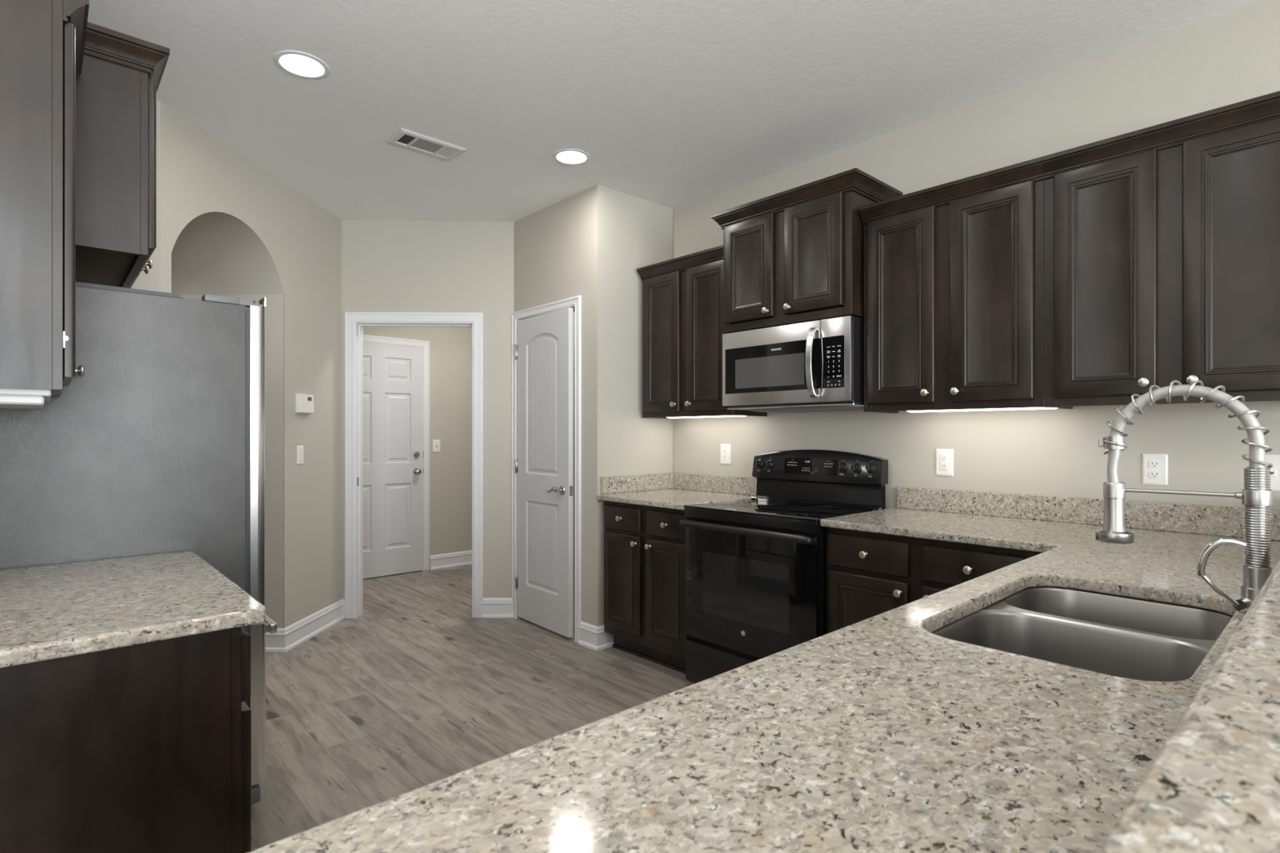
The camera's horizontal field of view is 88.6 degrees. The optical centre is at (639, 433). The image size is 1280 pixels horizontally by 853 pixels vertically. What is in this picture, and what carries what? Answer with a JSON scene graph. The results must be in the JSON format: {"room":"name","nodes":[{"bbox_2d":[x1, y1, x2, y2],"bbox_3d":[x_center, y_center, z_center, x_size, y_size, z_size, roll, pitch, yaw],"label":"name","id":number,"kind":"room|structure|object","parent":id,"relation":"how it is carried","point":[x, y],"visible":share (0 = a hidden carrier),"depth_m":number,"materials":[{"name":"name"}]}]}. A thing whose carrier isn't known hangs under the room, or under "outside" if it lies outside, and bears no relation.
{"room":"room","nodes":[
{"label":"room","id":0,"kind":"room"},
{"bbox_2d":[0,388,51,408],"bbox_3d":[-1.567,-0.094,1.549,0.260,0.056,0.383,0,0,-42],"label":"light","id":1,"kind":"object","parent":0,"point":[10,398],"visible":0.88,"depth_m":1.47,"materials":[{"name":"grey"}]},
{"bbox_2d":[0,395,44,408],"bbox_3d":[-1.565,-0.076,1.545,0.238,0.020,0.375,0,0,-42],"label":"diffuser","id":2,"kind":"object","parent":1,"relation":"attached to","point":[6,402],"depth_m":1.47,"materials":[{"name":"grey plastic"}]},
{"bbox_2d":[131,100,160,291],"bbox_3d":[-2.437,-0.102,2.660,0.792,2.743,0.060,0,0,-42],"label":"wall","id":3,"kind":"structure","parent":0,"point":[151,281],"depth_m":2.90,"materials":[{"name":"paint"}]},
{"bbox_2d":[171,211,284,295],"bbox_3d":[-2.502,-0.973,3.422,0.800,0.310,0.870,0,0,3],"label":"wall","id":4,"kind":"structure","parent":0,"point":[215,253],"depth_m":3.75,"materials":[{"name":"paint"}]},
{"bbox_2d":[179,293,284,628],"bbox_3d":[-2.503,0.226,3.422,0.797,2.088,0.990,0,0,3],"label":"wall","id":5,"kind":"structure","parent":0,"point":[274,310],"depth_m":3.84,"materials":[{"name":"paint"}]},
{"bbox_2d":[160,102,342,627],"bbox_3d":[-2.088,-0.101,3.720,0.001,2.743,1.631,0,0,3],"label":"wall","id":6,"kind":"structure","parent":0,"point":[201,174],"depth_m":3.98,"materials":[{"name":"paint"}]},
{"bbox_2d":[297,445,303,464],"bbox_3d":[-2.071,0.130,4.003,0.009,0.114,0.070,0,0,3],"label":"light switch","id":7,"kind":"object","parent":6,"relation":"attached to","point":[300,448],"visible":1,"depth_m":4.00,"materials":[{"name":"white plastic"}]},
{"bbox_2d":[295,393,313,413],"bbox_3d":[-2.059,-0.185,4.028,0.030,0.116,0.160,0,0,3],"label":"thermostat","id":8,"kind":"object","parent":6,"relation":"attached to","point":[304,402],"visible":1,"depth_m":4.00,"materials":[{"name":"white plastic"}]},
{"bbox_2d":[265,599,344,652],"bbox_3d":[-2.455,1.204,4.182,0.826,0.132,0.705,0,0,3],"label":"baseboard","id":9,"kind":"structure","parent":6,"relation":"attached to","point":[286,638],"depth_m":4.03,"materials":[{"name":"white wood"}]},
{"bbox_2d":[344,311,483,618],"bbox_3d":[-1.560,0.215,4.581,0.943,2.109,0.134,0,0,-2],"label":"door frame","id":10,"kind":"structure","parent":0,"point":[354,322],"depth_m":4.53,"materials":[{"name":"white wood"}]},
{"bbox_2d":[363,326,471,579],"bbox_3d":[-3.316,-0.102,4.962,4.600,2.743,0.100,0,0,-42],"label":"wall","id":11,"kind":"structure","parent":0,"point":[450,347],"depth_m":6.26,"materials":[{"name":"paint"}]},
{"bbox_2d":[363,342,423,578],"bbox_3d":[-2.295,0.232,5.773,0.823,2.052,0.101,0,0,-42],"label":"door","id":12,"kind":"structure","parent":11,"relation":"in","point":[393,453],"depth_m":5.87,"materials":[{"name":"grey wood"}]},
{"bbox_2d":[363,334,429,570],"bbox_3d":[-2.319,0.203,5.795,0.959,2.134,0.016,0,0,-42],"label":"trim","id":13,"kind":"structure","parent":11,"relation":"attached to","point":[424,344],"depth_m":6.09,"materials":[{"name":"white wood"}]},
{"bbox_2d":[432,440,439,452],"bbox_3d":[-1.910,0.115,6.169,0.072,0.118,0.016,0,0,-42],"label":"light switch","id":14,"kind":"object","parent":11,"relation":"attached to","point":[436,443],"visible":1,"depth_m":6.17,"materials":[{"name":"white plastic"}]},
{"bbox_2d":[429,550,471,569],"bbox_3d":[-1.794,1.204,6.268,0.440,0.132,0.026,0,0,-42],"label":"baseboard","id":15,"kind":"structure","parent":11,"relation":"attached to","point":[464,557],"depth_m":6.25,"materials":[{"name":"white wood"}]},
{"bbox_2d":[342,219,513,599],"bbox_3d":[-1.476,-0.102,4.591,1.280,2.743,0.115,0,0,-2],"label":"wall","id":16,"kind":"structure","parent":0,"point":[428,266],"depth_m":4.54,"materials":[{"name":"paint"}]},
{"bbox_2d":[482,597,513,617],"bbox_3d":[-0.981,1.204,4.536,0.214,0.132,0.027,0,0,-2],"label":"baseboard","id":17,"kind":"structure","parent":16,"relation":"attached to","point":[497,607],"depth_m":4.53,"materials":[{"name":"white wood"}]},
{"bbox_2d":[251,564,695,851],"bbox_3d":[-0.583,1.310,0.415,6.900,0.080,10.800,0,0,-42],"label":"floor","id":18,"kind":"structure","parent":0,"point":[413,691],"depth_m":3.19,"materials":[{"name":"grey wood"}]},
{"bbox_2d":[0,626,251,852],"bbox_3d":[-1.303,0.829,1.465,0.650,0.883,0.880,0,0,-42],"label":"base cabinet","id":19,"kind":"object","parent":18,"relation":"on","point":[144,748],"visible":0.77,"depth_m":1.21,"materials":[{"name":"brown wood"}]},
{"bbox_2d":[0,551,266,668],"bbox_3d":[-1.299,0.320,1.456,0.643,0.132,0.893,0,0,-42],"label":"countertop","id":20,"kind":"structure","parent":19,"relation":"on","point":[59,611],"depth_m":1.36,"materials":[{"name":"stone"}]},
{"bbox_2d":[0,281,277,804],"bbox_3d":[-1.815,0.411,2.222,0.892,1.718,0.905,0,0,-42],"label":"refrigerator","id":21,"kind":"object","parent":18,"relation":"on","point":[158,447],"visible":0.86,"depth_m":1.95,"materials":[{"name":"grey metal"}]},
{"bbox_2d":[604,500,689,674],"bbox_3d":[0.233,0.829,3.791,0.658,0.883,0.708,0,0,-42],"label":"base cabinet","id":22,"kind":"object","parent":18,"relation":"on","point":[645,546],"visible":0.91,"depth_m":3.60,"materials":[{"name":"brown wood"}]},
{"bbox_2d":[595,472,756,510],"bbox_3d":[0.223,0.320,3.800,0.658,0.132,0.737,0,0,-42],"label":"countertop","id":23,"kind":"structure","parent":22,"relation":"on","point":[674,491],"depth_m":3.91,"materials":[{"name":"stone"}]},
{"bbox_2d":[679,449,888,683],"bbox_3d":[0.687,0.676,3.202,0.672,1.188,0.762,0,0,-42],"label":"range","id":24,"kind":"object","parent":18,"relation":"on","point":[756,567],"visible":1,"depth_m":3.10,"materials":[{"name":"black metal"}]},
{"bbox_2d":[683,497,881,521],"bbox_3d":[0.681,0.359,3.197,0.560,0.013,0.762,0,0,-42],"label":"cooktop","id":25,"kind":"object","parent":24,"relation":"in","point":[768,508],"depth_m":3.16,"materials":[{"name":"black glass"}]},
{"bbox_2d":[826,527,1041,634],"bbox_3d":[1.260,0.829,2.667,0.658,0.883,0.790,0,0,-42],"label":"base cabinet","id":26,"kind":"object","parent":18,"relation":"on","point":[869,575],"visible":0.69,"depth_m":2.55,"materials":[{"name":"brown wood"}]},
{"bbox_3d":[0.538,0.829,0.985,2.596,0.883,0.599,0,0,-42],"label":"base cabinet","id":27,"kind":"object","parent":18,"relation":"on","visible":0},
{"bbox_2d":[248,486,1279,852],"bbox_3d":[0.485,0.320,1.513,3.358,0.132,1.450,0,0,-42],"label":"countertop","id":28,"kind":"structure","parent":27,"relation":"on","point":[884,732],"depth_m":0.76,"materials":[{"name":"stone"}]},
{"bbox_2d":[931,586,1232,681],"bbox_3d":[0.890,0.496,1.301,0.790,0.216,0.440,0,0,-42],"label":"sink","id":29,"kind":"object","parent":28,"relation":"in","point":[1119,636],"visible":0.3,"depth_m":1.41,"materials":[{"name":"silver metal"}]},
{"bbox_2d":[931,610,1208,681],"bbox_3d":[0.766,0.496,1.188,0.421,0.215,0.412,0,0,-42],"label":"basin","id":30,"kind":"object","parent":29,"relation":"in","point":[1120,652],"depth_m":1.33,"materials":[{"name":"silver metal"}]},
{"bbox_2d":[1002,586,1232,640],"bbox_3d":[1.053,0.483,1.450,0.312,0.190,0.412,0,0,-42],"label":"basin","id":31,"kind":"object","parent":29,"relation":"in","point":[1177,621],"depth_m":1.55,"materials":[{"name":"silver metal"}]},
{"bbox_2d":[1095,379,1272,613],"bbox_3d":[1.148,0.120,1.396,0.073,0.471,0.300,0,0,-42],"label":"kitchen faucet","id":32,"kind":"object","parent":28,"relation":"on","point":[1256,496],"visible":0.96,"depth_m":1.32,"materials":[{"name":"grey metal"}]},
{"bbox_2d":[513,189,586,622],"bbox_3d":[-0.561,-0.102,4.290,0.110,2.743,0.840,0,0,-42],"label":"wall","id":33,"kind":"structure","parent":0,"point":[550,242],"depth_m":4.15,"materials":[{"name":"paint"}]},
{"bbox_2d":[513,307,573,637],"bbox_3d":[-0.658,0.237,4.261,0.094,2.025,0.660,0,0,-40],"label":"door","id":34,"kind":"structure","parent":33,"relation":"in","point":[544,351],"depth_m":4.22,"materials":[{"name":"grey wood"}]},
{"bbox_2d":[511,295,581,642],"bbox_3d":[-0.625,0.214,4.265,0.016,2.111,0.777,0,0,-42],"label":"trim","id":35,"kind":"structure","parent":33,"relation":"attached to","point":[575,301],"depth_m":4.07,"materials":[{"name":"white wood"}]},
{"bbox_2d":[573,311,574,594],"bbox_3d":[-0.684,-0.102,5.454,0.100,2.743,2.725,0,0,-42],"label":"door frame","id":36,"kind":"structure","parent":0,"point":[573,312],"depth_m":5.20,"materials":[{"name":"paint"}]},
{"bbox_2d":[586,184,673,626],"bbox_3d":[-0.006,-0.102,4.160,0.755,2.743,0.100,0,0,-42],"label":"wall","id":37,"kind":"structure","parent":0,"point":[626,233],"depth_m":3.97,"materials":[{"name":"paint"}]},
{"bbox_2d":[577,621,613,651],"bbox_3d":[-0.244,1.204,3.962,0.189,0.132,0.180,0,0,-42],"label":"baseboard","id":38,"kind":"structure","parent":37,"relation":"attached to","point":[592,637],"depth_m":3.90,"materials":[{"name":"white wood"}]},
{"bbox_2d":[87,0,1260,222],"bbox_3d":[-0.583,-1.513,0.415,6.900,0.080,10.800,0,0,-42],"label":"ceiling","id":39,"kind":"structure","parent":0,"point":[672,104],"depth_m":2.72,"materials":[{"name":"paint"}]},
{"bbox_2d":[273,49,329,78],"bbox_3d":[-1.348,-1.470,2.616,0.200,0.006,0.200,0,0,-42],"label":"recessed light","id":40,"kind":"object","parent":39,"relation":"in","point":[300,64],"visible":1,"depth_m":2.60,"materials":[{"name":"white"}]},
{"bbox_2d":[280,54,324,75],"bbox_3d":[-1.348,-1.470,2.616,0.158,0.004,0.158,0,0,-42],"label":"diffuser","id":41,"kind":"object","parent":40,"relation":"attached to","point":[295,64],"depth_m":2.61,"materials":[{"name":"white plastic"}]},
{"bbox_2d":[386,128,466,160],"bbox_3d":[-1.086,-1.468,3.340,0.344,0.009,0.188,0,0,-42],"label":"ceiling vent","id":42,"kind":"object","parent":39,"relation":"in","point":[408,139],"visible":1,"depth_m":3.32,"materials":[{"name":"white metal"}]},
{"bbox_2d":[552,148,590,164],"bbox_3d":[-0.364,-1.470,3.484,0.200,0.006,0.200,0,0,-42],"label":"recessed light","id":43,"kind":"object","parent":39,"relation":"in","point":[565,156],"visible":1,"depth_m":3.47,"materials":[{"name":"white"}]},
{"bbox_2d":[556,151,586,163],"bbox_3d":[-0.364,-1.470,3.484,0.158,0.004,0.158,0,0,-42],"label":"diffuser","id":44,"kind":"object","parent":43,"relation":"attached to","point":[562,157],"depth_m":3.48,"materials":[{"name":"white plastic"}]},
{"bbox_2d":[673,0,1279,510],"bbox_3d":[2.836,-0.102,1.522,0.120,2.743,7.620,0,0,-42],"label":"wall","id":45,"kind":"structure","parent":0,"point":[1233,56],"depth_m":2.73,"materials":[{"name":"paint"}]},
{"bbox_2d":[600,472,756,495],"bbox_3d":[0.239,0.305,3.817,0.613,0.102,0.733,0,0,-42],"label":"backsplash","id":46,"kind":"structure","parent":45,"relation":"attached to","point":[639,482],"depth_m":4.02,"materials":[{"name":"stone"}]},
{"bbox_2d":[636,244,767,418],"bbox_3d":[0.351,-0.559,3.888,0.354,0.918,0.723,0,0,-42],"label":"upper cabinet","id":47,"kind":"object","parent":45,"relation":"attached to","point":[682,296],"visible":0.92,"depth_m":3.79,"materials":[{"name":"brown wood"}]},
{"bbox_2d":[666,415,746,418],"bbox_3d":[0.384,-0.109,3.880,0.072,0.024,0.600,0,0,-42],"label":"light","id":48,"kind":"object","parent":47,"relation":"attached to","point":[716,415],"visible":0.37,"depth_m":3.83,"materials":[{"name":"grey plastic"}]},
{"bbox_2d":[720,444,730,464],"bbox_3d":[0.515,0.123,3.964,0.010,0.124,0.080,0,0,-42],"label":"wall outlet","id":49,"kind":"object","parent":45,"relation":"attached to","point":[725,448],"visible":1,"depth_m":3.96,"materials":[{"name":"white plastic"}]},
{"bbox_2d":[723,448,727,459],"bbox_3d":[0.514,0.123,3.962,0.004,0.067,0.033,0,0,-42],"label":"receptacle","id":50,"kind":"object","parent":49,"relation":"attached to","point":[725,451],"depth_m":3.96,"materials":[{"name":"white plastic"}]},
{"bbox_2d":[710,167,902,333],"bbox_3d":[0.818,-0.848,3.315,0.438,0.627,0.843,0,0,-42],"label":"upper cabinet","id":51,"kind":"object","parent":45,"relation":"attached to","point":[793,255],"visible":0.96,"depth_m":3.12,"materials":[{"name":"brown wood"}]},
{"bbox_2d":[722,315,863,413],"bbox_3d":[0.812,-0.322,3.305,0.455,0.415,0.744,0,0,-42],"label":"microwave","id":52,"kind":"object","parent":51,"relation":"attached to","point":[813,366],"visible":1,"depth_m":3.13,"materials":[{"name":"silver metal"}]},
{"bbox_2d":[935,448,953,476],"bbox_3d":[1.393,0.131,3.004,0.010,0.124,0.080,0,0,-42],"label":"wall outlet","id":53,"kind":"object","parent":45,"relation":"attached to","point":[944,457],"visible":1,"depth_m":3.00,"materials":[{"name":"white plastic"}]},
{"bbox_2d":[940,454,947,470],"bbox_3d":[1.392,0.131,3.002,0.004,0.067,0.033,0,0,-42],"label":"receptacle","id":54,"kind":"object","parent":53,"relation":"attached to","point":[944,458],"depth_m":3.00,"materials":[{"name":"white plastic"}]},
{"bbox_2d":[858,157,1062,413],"bbox_3d":[1.352,-0.559,2.793,0.354,0.918,0.725,0,0,-42],"label":"upper cabinet","id":55,"kind":"object","parent":45,"relation":"attached to","point":[953,271],"visible":0.97,"depth_m":2.65,"materials":[{"name":"brown wood"}]},
{"bbox_2d":[906,407,1057,412],"bbox_3d":[1.416,-0.109,2.750,0.072,0.024,0.595,0,0,-42],"label":"light","id":56,"kind":"object","parent":55,"relation":"attached to","point":[1023,408],"visible":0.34,"depth_m":2.71,"materials":[{"name":"grey plastic"}]},
{"bbox_2d":[897,486,1279,541],"bbox_3d":[1.723,0.305,2.630,0.024,0.102,1.426,0,0,-42],"label":"backsplash","id":57,"kind":"structure","parent":45,"relation":"attached to","point":[1222,521],"depth_m":2.59,"materials":[{"name":"stone"}]},
{"bbox_2d":[1142,453,1168,485],"bbox_3d":[1.912,0.132,2.436,0.010,0.116,0.076,0,0,-42],"label":"wall outlet","id":58,"kind":"object","parent":45,"relation":"attached to","point":[1154,466],"visible":1,"depth_m":2.43,"materials":[{"name":"white plastic"}]},
{"bbox_2d":[1148,471,1159,478],"bbox_3d":[1.911,0.151,2.435,0.004,0.028,0.033,0,0,-42],"label":"receptacle","id":59,"kind":"object","parent":58,"relation":"attached to","point":[1152,474],"depth_m":2.43,"materials":[{"name":"white plastic"}]},
{"bbox_2d":[1148,460,1159,467],"bbox_3d":[1.911,0.113,2.435,0.004,0.028,0.033,0,0,-42],"label":"receptacle","id":60,"kind":"object","parent":58,"relation":"attached to","point":[1152,464],"depth_m":2.43,"materials":[{"name":"white plastic"}]},
{"bbox_2d":[1040,90,1279,408],"bbox_3d":[1.850,-0.559,2.248,0.354,0.918,0.752,0,0,-42],"label":"upper cabinet","id":61,"kind":"object","parent":45,"relation":"attached to","point":[1162,242],"visible":0.95,"depth_m":2.17,"materials":[{"name":"brown wood"}]},
{"bbox_2d":[1265,454,1279,492],"bbox_3d":[2.124,0.132,2.204,0.009,0.124,0.084,0,0,-42],"label":"electrical outlet","id":62,"kind":"object","parent":45,"relation":"attached to","point":[1274,460],"visible":0.4,"depth_m":2.20,"materials":[{"name":"white plastic"}]},
{"bbox_3d":[1.009,0.752,0.927,3.380,1.036,0.117,0,0,-42],"label":"wall","id":63,"kind":"structure","parent":0,"visible":0},
{"bbox_2d":[1097,559,1279,852],"bbox_3d":[1.044,0.218,0.790,3.507,0.032,0.418,0,0,-42],"label":"bar","id":64,"kind":"object","parent":63,"relation":"on","point":[1213,786],"visible":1,"depth_m":0.40,"materials":[{"name":"stone"}]},
{"bbox_3d":[-1.915,-0.101,1.561,0.120,2.743,2.388,0,0,-42],"label":"wall","id":65,"kind":"structure","parent":0,"visible":0},
{"bbox_2d":[0,0,88,397],"bbox_3d":[-1.560,-0.559,1.552,0.388,0.918,0.405,0,0,-42],"label":"upper cabinet","id":66,"kind":"object","parent":65,"relation":"attached to","point":[42,42],"visible":0.98,"depth_m":1.47,"materials":[{"name":"brown wood"}]},
{"bbox_2d":[75,22,169,288],"bbox_3d":[-1.940,-0.837,2.118,0.582,0.613,0.994,0,0,-42],"label":"upper cabinet","id":67,"kind":"object","parent":65,"relation":"attached to","point":[116,89],"visible":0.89,"depth_m":1.90,"materials":[{"name":"brown wood"}]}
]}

